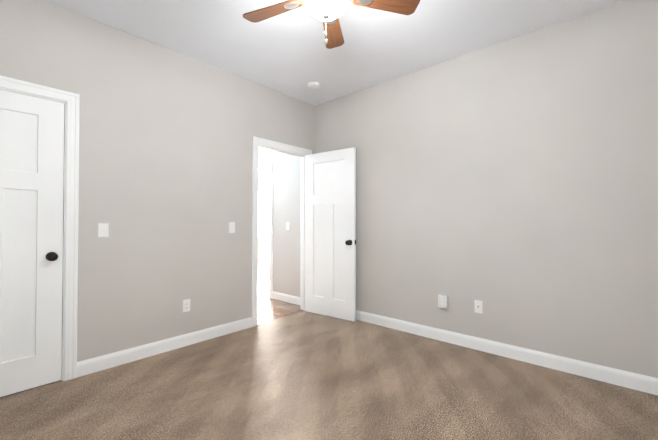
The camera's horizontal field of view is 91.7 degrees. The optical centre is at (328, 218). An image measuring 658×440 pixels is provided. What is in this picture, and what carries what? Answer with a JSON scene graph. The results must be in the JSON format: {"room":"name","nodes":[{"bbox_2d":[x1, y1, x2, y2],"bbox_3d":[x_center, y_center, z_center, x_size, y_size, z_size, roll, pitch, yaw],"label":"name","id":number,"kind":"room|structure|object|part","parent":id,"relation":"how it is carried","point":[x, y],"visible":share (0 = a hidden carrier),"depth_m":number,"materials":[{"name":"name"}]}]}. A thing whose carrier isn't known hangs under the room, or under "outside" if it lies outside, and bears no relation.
{"room":"empty bedroom","nodes":[
{"label":"empty bedroom","id":0,"kind":"room"},
{"bbox_2d":[0,0,314,361],"bbox_3d":[-1.462,-0.178,2.982,0.120,2.740,3.670,-1,-1,42],"label":"wall","id":1,"kind":"structure","parent":0,"point":[165,162],"depth_m":2.79,"materials":[{"name":"grey paint"}]},
{"bbox_2d":[0,89,63,396],"bbox_3d":[-2.193,0.157,2.051,0.106,2.030,0.760,-1,-1,42],"label":"closet door","id":2,"kind":"structure","parent":1,"relation":"in","point":[31,189],"depth_m":2.22,"materials":[{"name":"white paint"}]},
{"bbox_3d":[-1.969,0.270,2.275,0.070,0.066,0.066,-1,-1,42],"label":"knob","id":3,"kind":"part","parent":2,"relation":"part of","materials":[{"name":"black metal"}]},
{"bbox_2d":[0,75,79,380],"bbox_3d":[-2.247,0.151,2.099,0.120,2.060,0.806,-1,-1,42],"label":"door frame","id":4,"kind":"structure","parent":1,"relation":"attached to","point":[63,277],"depth_m":2.35,"materials":[{"name":"white paint"}]},
{"bbox_2d":[98,223,108,237],"bbox_3d":[-1.778,0.091,2.521,0.018,0.115,0.070,-1,-1,42],"label":"light switch","id":5,"kind":"object","parent":1,"relation":"attached to","point":[103,230],"visible":1,"depth_m":2.52,"materials":[{"name":"white plastic"}]},
{"bbox_2d":[77,317,251,376],"bbox_3d":[-1.370,1.137,2.968,0.014,0.110,1.551,-1,-1,42],"label":"baseboard","id":6,"kind":"structure","parent":1,"relation":"attached to","point":[97,364],"depth_m":2.80,"materials":[{"name":"white paint"}]},
{"bbox_2d":[183,299,189,311],"bbox_3d":[-1.340,0.818,3.010,0.008,0.115,0.070,-1,-1,42],"label":"electrical outlet","id":7,"kind":"object","parent":1,"relation":"attached to","point":[186,305],"visible":1,"depth_m":3.01,"materials":[{"name":"white plastic"}]},
{"bbox_2d":[229,222,234,232],"bbox_3d":[-1.024,0.092,3.375,0.006,0.115,0.070,-1,-1,42],"label":"light switch","id":8,"kind":"object","parent":1,"relation":"attached to","point":[231,224],"visible":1,"depth_m":3.37,"materials":[{"name":"white plastic"}]},
{"bbox_2d":[252,136,311,326],"bbox_3d":[-0.587,0.143,3.945,0.138,2.123,0.932,-1,-1,42],"label":"door frame","id":9,"kind":"structure","parent":1,"relation":"attached to","point":[256,141],"depth_m":3.70,"materials":[{"name":"white paint"}]},
{"bbox_2d":[258,171,268,256],"bbox_3d":[-0.434,-0.107,8.624,6.100,2.740,0.120,-1,-1,42],"label":"wall","id":10,"kind":"structure","parent":0,"point":[263,179],"depth_m":9.95,"materials":[{"name":"grey paint"}]},
{"bbox_2d":[258,185,268,243],"bbox_3d":[-1.993,-0.145,9.956,1.480,1.810,0.130,-1,-1,42],"label":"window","id":11,"kind":"structure","parent":10,"relation":"in","point":[263,240],"depth_m":9.99,"materials":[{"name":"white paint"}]},
{"bbox_2d":[258,256,268,260],"bbox_3d":[-0.523,1.208,8.598,5.980,0.110,0.014,-1,-1,42],"label":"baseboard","id":12,"kind":"structure","parent":10,"relation":"attached to","point":[263,258],"depth_m":9.94,"materials":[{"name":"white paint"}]},
{"bbox_2d":[258,259,304,323],"bbox_3d":[-1.834,1.275,7.062,6.068,0.056,4.450,-1,-1,42],"label":"floor","id":13,"kind":"structure","parent":0,"point":[269,309],"depth_m":4.53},
{"bbox_2d":[0,311,657,439],"bbox_3d":[-0.035,1.206,1.690,3.772,0.060,3.670,-1,-1,42],"label":"floor carpet","id":14,"kind":"object","parent":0,"point":[304,375],"visible":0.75,"depth_m":2.12,"materials":[{"name":"brown carpet"}]},
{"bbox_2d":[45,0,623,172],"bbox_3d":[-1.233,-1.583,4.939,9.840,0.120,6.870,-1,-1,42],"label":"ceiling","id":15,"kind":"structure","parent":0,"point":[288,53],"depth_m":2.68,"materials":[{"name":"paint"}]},
{"bbox_2d":[308,82,319,89],"bbox_3d":[-0.173,-1.516,3.656,0.140,0.047,0.140,-1,-1,42],"label":"smoke detector","id":16,"kind":"object","parent":15,"relation":"attached to","point":[313,85],"visible":1,"depth_m":3.62,"materials":[{"name":"white plastic"}]},
{"bbox_2d":[243,0,419,48],"bbox_3d":[-0.045,-1.279,1.786,1.086,0.568,1.042,-1,-1,42],"label":"fan","id":17,"kind":"object","parent":15,"relation":"hanging from","point":[328,13],"visible":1,"depth_m":1.91,"materials":[{"name":"brown wood"}]},
{"bbox_3d":[-0.346,-1.279,1.966,0.395,0.006,0.138,0,11,25],"label":"blade","id":18,"kind":"part","parent":17,"relation":"part of","materials":[{"name":"brown wood"}]},
{"bbox_3d":[-0.017,-1.211,1.813,0.256,0.128,0.256,-1,-1,42],"label":"light globe","id":19,"kind":"part","parent":17,"relation":"part of","materials":[{"name":"white glass"}]},
{"bbox_3d":[0.025,-1.276,2.174,0.138,0.006,0.395,-12,-2,6],"label":"blade","id":20,"kind":"part","parent":17,"relation":"part of","materials":[{"name":"brown wood"}]},
{"bbox_3d":[0.338,-1.280,1.885,0.395,0.006,0.138,0,-13,-11],"label":"blade","id":21,"kind":"part","parent":17,"relation":"part of","materials":[{"name":"brown wood"}]},
{"bbox_2d":[258,0,657,377],"bbox_3d":[-1.036,-0.151,5.141,9.840,2.740,0.120,-1,-1,42],"label":"wall","id":22,"kind":"structure","parent":0,"point":[512,184],"depth_m":2.71,"materials":[{"name":"grey paint"}]},
{"bbox_2d":[258,160,272,297],"bbox_3d":[-1.237,0.159,5.224,0.991,2.123,0.018,-1,-1,42],"label":"door frame","id":23,"kind":"structure","parent":22,"relation":"attached to","point":[269,163],"depth_m":4.91,"materials":[{"name":"white paint"}]},
{"bbox_2d":[272,291,299,304],"bbox_3d":[-0.583,1.158,4.630,0.758,0.110,0.014,-1,-1,42],"label":"baseboard","id":24,"kind":"structure","parent":22,"relation":"attached to","point":[286,298],"depth_m":4.66,"materials":[{"name":"white paint"}]},
{"bbox_2d":[305,147,355,321],"bbox_3d":[0.000,0.181,3.956,0.779,2.030,0.176,-1,-1,36],"label":"hall door","id":25,"kind":"structure","parent":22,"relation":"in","point":[330,233],"depth_m":3.92,"materials":[{"name":"white paint"}]},
{"bbox_3d":[0.226,0.278,3.724,0.066,0.066,0.070,-1,-1,36],"label":"knob","id":26,"kind":"part","parent":25,"relation":"part of","materials":[{"name":"black metal"}]},
{"bbox_2d":[438,294,447,308],"bbox_3d":[1.110,0.801,3.106,0.086,0.119,0.041,-1,-1,42],"label":"electrical outlet","id":27,"kind":"object","parent":22,"relation":"attached to","point":[442,301],"visible":1,"depth_m":3.09,"materials":[{"name":"white plastic"}]},
{"bbox_2d":[474,300,482,313],"bbox_3d":[1.356,0.799,2.903,0.070,0.115,0.016,-1,-1,42],"label":"outlet plate","id":28,"kind":"object","parent":22,"relation":"attached to","point":[478,306],"visible":1,"depth_m":2.90,"materials":[{"name":"white plastic"}]},
{"bbox_2d":[356,310,657,394],"bbox_3d":[1.150,1.139,3.084,3.620,0.110,0.014,-1,-1,42],"label":"baseboard","id":29,"kind":"structure","parent":22,"relation":"attached to","point":[636,381],"depth_m":2.64,"materials":[{"name":"white paint"}]},
{"label":"outside","id":30,"kind":"structure","parent":0,"visible":0},
{"bbox_2d":[258,189,268,237],"bbox_3d":[-1.936,-0.155,10.020,1.400,1.730,0.001,-1,-1,42],"label":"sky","id":31,"kind":"structure","parent":30,"point":[263,213],"depth_m":10.15,"materials":[{"name":"white"}]}
]}

